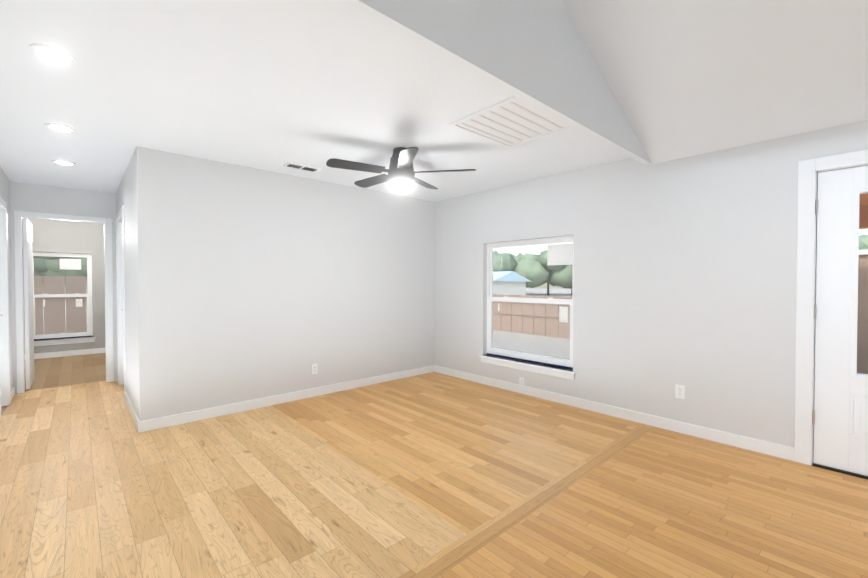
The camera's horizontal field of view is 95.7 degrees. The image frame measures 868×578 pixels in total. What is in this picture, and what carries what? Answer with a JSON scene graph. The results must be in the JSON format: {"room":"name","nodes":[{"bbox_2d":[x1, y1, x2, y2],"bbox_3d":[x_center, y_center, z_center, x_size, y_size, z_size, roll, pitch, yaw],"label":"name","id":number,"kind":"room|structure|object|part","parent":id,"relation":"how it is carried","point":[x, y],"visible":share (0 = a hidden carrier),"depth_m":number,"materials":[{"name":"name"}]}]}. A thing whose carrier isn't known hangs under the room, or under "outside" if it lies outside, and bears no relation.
{"room":"empty living room","nodes":[
{"label":"empty living room","id":0,"kind":"room"},
{"bbox_2d":[0,166,13,390],"bbox_3d":[-1.323,0.053,0.559,0.120,2.440,10.540,-1,1,-42],"label":"wall","id":1,"kind":"structure","parent":0,"point":[5,188],"depth_m":4.34,"materials":[{"name":"paint"}]},
{"bbox_2d":[0,196,9,421],"bbox_3d":[-4.295,0.164,3.833,0.134,2.115,0.750,-1,1,-42],"label":"door frame","id":2,"kind":"structure","parent":1,"relation":"attached to","point":[4,358],"depth_m":4.08,"materials":[{"name":"paint"}]},
{"bbox_2d":[10,386,14,402],"bbox_3d":[-4.665,1.166,4.344,0.014,0.095,0.470,-1,1,-42],"label":"baseboard","id":3,"kind":"structure","parent":1,"relation":"attached to","point":[12,393],"depth_m":4.32,"materials":[{"name":"paint"}]},
{"bbox_2d":[22,218,104,353],"bbox_3d":[-6.504,-0.047,6.850,3.440,2.440,0.140,-1,1,-42],"label":"wall","id":4,"kind":"structure","parent":0,"point":[53,236],"depth_m":6.96,"materials":[{"name":"paint"}]},
{"bbox_2d":[32,252,95,345],"bbox_3d":[-6.484,0.166,6.840,0.880,1.585,0.164,-1,1,-42],"label":"bedroom window","id":5,"kind":"structure","parent":4,"relation":"in","point":[73,264],"depth_m":6.92,"materials":[{"name":"plastic"}]},
{"bbox_3d":[-6.465,0.916,6.830,0.880,0.085,0.105,-1,1,-42],"label":"sill trim","id":6,"kind":"part","parent":5,"relation":"part of","materials":[{"name":"paint"}]},
{"bbox_2d":[34,348,105,358],"bbox_3d":[-6.452,1.127,6.812,3.200,0.095,0.014,-1,1,-42],"label":"baseboard","id":7,"kind":"structure","parent":4,"relation":"attached to","point":[67,353],"depth_m":6.86,"materials":[{"name":"paint"}]},
{"bbox_2d":[10,181,117,393],"bbox_3d":[-4.524,-0.015,4.853,1.175,2.440,0.120,-1,1,-42],"label":"wall","id":8,"kind":"structure","parent":0,"point":[28,197],"depth_m":4.76,"materials":[{"name":"paint"}]},
{"bbox_2d":[23,218,34,389],"bbox_3d":[-5.078,0.175,4.922,0.046,2.034,0.728,-1,1,-42],"label":"door leaf","id":9,"kind":"structure","parent":8,"relation":"in","point":[28,301],"depth_m":4.69,"materials":[{"name":"paint"}]},
{"bbox_2d":[14,210,113,393],"bbox_3d":[-4.525,0.150,4.848,0.866,2.110,0.134,-1,1,-42],"label":"door frame","id":10,"kind":"structure","parent":8,"relation":"attached to","point":[109,298],"depth_m":4.70,"materials":[{"name":"paint"}]},
{"bbox_2d":[116,151,137,415],"bbox_3d":[-3.325,-0.007,4.322,0.120,2.440,2.280,-1,1,-42],"label":"wall","id":11,"kind":"structure","parent":0,"point":[126,194],"depth_m":3.81,"materials":[{"name":"paint"}]},
{"bbox_2d":[116,206,125,399],"bbox_3d":[-3.634,0.150,4.652,0.134,2.115,0.950,-1,1,-42],"label":"door frame","id":12,"kind":"structure","parent":11,"relation":"attached to","point":[120,274],"depth_m":4.91,"materials":[{"name":"paint"}]},
{"bbox_2d":[125,392,138,420],"bbox_3d":[-2.943,1.174,3.823,0.017,0.095,1.220,-1,1,-42],"label":"baseboard","id":13,"kind":"structure","parent":11,"relation":"attached to","point":[134,416],"depth_m":3.81,"materials":[{"name":"paint"}]},
{"bbox_2d":[135,146,433,420],"bbox_3d":[-1.300,-0.010,4.545,3.415,2.440,0.120,-1,1,-42],"label":"wall","id":14,"kind":"structure","parent":0,"point":[253,283],"depth_m":4.07,"materials":[{"name":"paint"}]},
{"bbox_2d":[134,365,433,432],"bbox_3d":[-1.271,1.163,4.499,3.399,0.095,0.014,-1,1,-42],"label":"baseboard","id":15,"kind":"structure","parent":14,"relation":"attached to","point":[167,421],"depth_m":4.06,"materials":[{"name":"paint"}]},
{"bbox_2d":[311,364,317,373],"bbox_3d":[-1.347,0.902,4.430,0.070,0.115,0.007,-1,1,-42],"label":"electrical outlet","id":16,"kind":"object","parent":14,"relation":"attached to","point":[314,370],"visible":1,"depth_m":4.43,"materials":[{"name":"plastic"}]},
{"bbox_2d":[0,0,628,201],"bbox_3d":[-1.476,-1.272,4.039,4.610,0.100,5.400,-1,1,-42],"label":"ceiling","id":17,"kind":"structure","parent":0,"point":[272,85],"depth_m":2.47,"materials":[{"name":"paint"}]},
{"bbox_2d":[29,44,76,64],"bbox_3d":[-1.928,-1.187,1.991,0.176,0.006,0.176,-1,1,-42],"label":"recessed light","id":18,"kind":"object","parent":17,"relation":"in","point":[52,54],"visible":1,"depth_m":1.99,"materials":[{"name":"white plastic"}]},
{"bbox_2d":[44,123,76,132],"bbox_3d":[-2.791,-1.202,2.937,0.176,0.006,0.176,-1,1,-42],"label":"recessed light","id":19,"kind":"object","parent":17,"relation":"in","point":[60,128],"visible":0.98,"depth_m":2.94,"materials":[{"name":"white plastic"}]},
{"bbox_2d":[51,160,75,165],"bbox_3d":[-3.565,-1.216,3.786,0.176,0.006,0.176,-1,1,-42],"label":"recessed light","id":20,"kind":"object","parent":17,"relation":"in","point":[63,162],"visible":0.96,"depth_m":3.77,"materials":[{"name":"white plastic"}]},
{"bbox_2d":[283,162,320,172],"bbox_3d":[-1.321,-1.215,3.938,0.330,0.011,0.150,-1,1,-42],"label":"ceiling vent","id":21,"kind":"object","parent":17,"relation":"in","point":[301,167],"visible":0.98,"depth_m":3.92,"materials":[{"name":"white metal"}]},
{"bbox_2d":[326,147,475,189],"bbox_3d":[-0.320,-1.043,3.447,1.239,0.340,1.208,-1,1,-42],"label":"ceiling fan","id":22,"kind":"object","parent":17,"relation":"hanging from","point":[401,174],"visible":1,"depth_m":3.33,"materials":[{"name":"black metal"}]},
{"bbox_2d":[449,96,572,147],"bbox_3d":[0.575,-1.198,2.878,0.715,0.012,0.600,-1,1,-42],"label":"ceiling vent","id":23,"kind":"object","parent":17,"relation":"in","point":[512,121],"visible":1,"depth_m":2.84,"materials":[{"name":"white metal"}]},
{"bbox_2d":[0,353,867,577],"bbox_3d":[-1.151,1.288,2.143,6.740,0.080,14.340,-1,1,-42],"label":"floor","id":24,"kind":"structure","parent":0,"point":[94,483],"depth_m":2.39,"materials":[{"name":"brown wood"}]},
{"bbox_2d":[24,381,105,392],"bbox_3d":[-4.524,1.220,4.873,0.935,0.030,0.120,-1,1,-42],"label":"threshold","id":25,"kind":"object","parent":24,"relation":"on","point":[64,386],"visible":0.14,"depth_m":4.86,"materials":[{"name":"brown wood"}]},
{"bbox_2d":[334,0,867,165],"bbox_3d":[2.040,-1.591,0.162,4.350,1.059,5.180,-1,1,-42],"label":"ceiling","id":26,"kind":"structure","parent":0,"point":[645,82],"depth_m":2.44,"materials":[{"name":"paint"}]},
{"bbox_2d":[434,120,867,447],"bbox_3d":[2.749,0.018,2.742,0.140,2.440,8.280,-1,1,-42],"label":"wall","id":27,"kind":"structure","parent":0,"point":[685,271],"depth_m":3.42,"materials":[{"name":"paint"}]},
{"bbox_2d":[519,377,524,385],"bbox_3d":[1.017,1.085,4.550,0.007,0.115,0.070,-1,1,-42],"label":"outlet","id":28,"kind":"object","parent":27,"relation":"attached to","point":[521,381],"visible":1,"depth_m":4.54,"materials":[{"name":"plastic"}]},
{"bbox_2d":[479,235,575,379],"bbox_3d":[1.068,0.182,4.555,0.164,1.505,1.290,-1,1,-42],"label":"living room window","id":29,"kind":"structure","parent":27,"relation":"in","point":[560,254],"depth_m":4.49,"materials":[{"name":"plastic"}]},
{"bbox_3d":[1.046,0.892,4.546,0.105,0.085,1.290,-1,1,-42],"label":"sill trim","id":30,"kind":"part","parent":29,"relation":"part of","materials":[{"name":"paint"}]},
{"bbox_2d":[434,365,793,460],"bbox_3d":[1.294,1.167,4.242,0.014,0.095,3.850,-1,1,-42],"label":"baseboard","id":31,"kind":"structure","parent":27,"relation":"attached to","point":[763,447],"depth_m":3.57,"materials":[{"name":"paint"}]},
{"bbox_2d":[675,384,684,398],"bbox_3d":[2.102,0.879,3.357,0.007,0.115,0.070,-1,1,-42],"label":"electrical outlet","id":32,"kind":"object","parent":27,"relation":"attached to","point":[680,391],"visible":1,"depth_m":3.35,"materials":[{"name":"plastic"}]},
{"bbox_2d":[794,149,867,464],"bbox_3d":[3.020,0.171,2.436,0.156,2.145,1.130,-1,1,-42],"label":"door frame","id":33,"kind":"structure","parent":27,"relation":"attached to","point":[808,169],"depth_m":2.76,"materials":[{"name":"paint"}]},
{"bbox_2d":[812,165,867,475],"bbox_3d":[2.989,0.212,2.414,0.068,2.030,0.940,-1,1,-42],"label":"door leaf","id":34,"kind":"structure","parent":27,"relation":"in","point":[841,413],"depth_m":2.66,"materials":[{"name":"paint"}]},
{"bbox_3d":[2.656,0.163,2.738,0.014,1.570,0.013,-1,1,-42],"label":"exterior door hinges","id":35,"kind":"part","parent":34,"relation":"part of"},
{"bbox_2d":[812,463,867,479],"bbox_3d":[3.032,1.236,2.464,0.182,0.014,0.940,-1,1,-42],"label":"exterior door threshold sill","id":36,"kind":"structure","parent":27,"relation":"attached to","point":[841,471],"depth_m":2.65,"materials":[{"name":"brown metal"}]},
{"label":"outside","id":37,"kind":"structure","parent":0,"visible":0},
{"bbox_2d":[43,288,571,359],"bbox_3d":[0.003,1.542,5.676,180.000,0.200,180.000,-1,1,-42],"label":"ground","id":38,"kind":"structure","parent":37,"point":[515,346],"depth_m":10.25,"materials":[{"name":"grey concrete"}]},
{"bbox_2d":[33,256,69,259],"bbox_3d":[-11.206,-2.193,12.947,6.849,7.040,5.767,-1,1,-42],"label":"tree","id":39,"kind":"object","parent":38,"relation":"on","point":[43,257],"depth_m":12.71,"materials":[{"name":"green plant"}]},
{"bbox_2d":[33,258,86,280],"bbox_3d":[-35.245,-1.506,34.519,9.139,4.984,8.628,-1,1,-42],"label":"tree","id":40,"kind":"object","parent":38,"relation":"on","point":[39,264],"depth_m":32.80,"materials":[{"name":"green plant"}]},
{"bbox_2d":[34,276,86,334],"bbox_3d":[-9.353,0.524,9.986,20.000,1.700,0.060,-1,1,-42],"label":"fence","id":41,"kind":"object","parent":38,"relation":"on","point":[58,304],"depth_m":9.90,"materials":[{"name":"brown wood"}]},
{"bbox_2d":[43,257,86,284],"bbox_3d":[-31.721,-1.787,35.790,6.533,5.505,7.372,-1,1,-42],"label":"tree","id":42,"kind":"object","parent":38,"relation":"on","point":[83,260],"depth_m":32.58,"materials":[{"name":"green plant"}]},
{"bbox_2d":[493,250,519,271],"bbox_3d":[8.469,-1.979,49.151,8.345,5.468,7.463,-1,1,-42],"label":"tree","id":43,"kind":"object","parent":38,"relation":"on","point":[496,259],"depth_m":45.60,"materials":[{"name":"green plant"}]},
{"bbox_2d":[493,271,531,294],"bbox_3d":[4.972,-0.321,36.566,5.800,2.550,5.800,-1,1,-42],"label":"neighbouring house","id":44,"kind":"structure","parent":38,"relation":"on","point":[510,284],"depth_m":34.55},
{"bbox_2d":[499,253,548,287],"bbox_3d":[11.575,-1.992,49.910,8.447,5.470,9.482,-1,1,-42],"label":"tree","id":45,"kind":"object","parent":38,"relation":"on","point":[530,269],"depth_m":45.62,"materials":[{"name":"green plant"}]},
{"bbox_2d":[517,250,572,294],"bbox_3d":[14.173,-2.287,47.783,8.129,6.126,7.921,-1,1,-42],"label":"tree","id":46,"kind":"object","parent":38,"relation":"on","point":[566,274],"depth_m":45.41,"materials":[{"name":"green plant"}]},
{"bbox_2d":[493,250,867,373],"bbox_3d":[3.650,0.353,10.065,1.030,2.040,25.600,-1,1,-42],"label":"fence","id":47,"kind":"object","parent":38,"relation":"on","point":[518,314],"depth_m":11.16,"materials":[{"name":"brown wood"}]},
{"bbox_2d":[859,234,867,247],"bbox_3d":[37.536,-2.106,37.338,7.951,6.095,7.819,-1,1,-42],"label":"tree","id":48,"kind":"object","parent":38,"relation":"on","point":[863,238],"depth_m":35.60,"materials":[{"name":"green plant"}]},
{"bbox_3d":[5.159,0.186,6.024,0.180,2.040,2.840,-1,1,-42],"label":"posts","id":49,"kind":"object","parent":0,"visible":0},
{"bbox_2d":[859,193,867,228],"bbox_3d":[4.554,-1.000,3.864,4.059,0.400,5.250,-1,1,-42],"label":"porch roof","id":50,"kind":"structure","parent":49,"relation":"on","point":[863,219],"depth_m":5.22,"materials":[{"name":"brown wood"}]}
]}

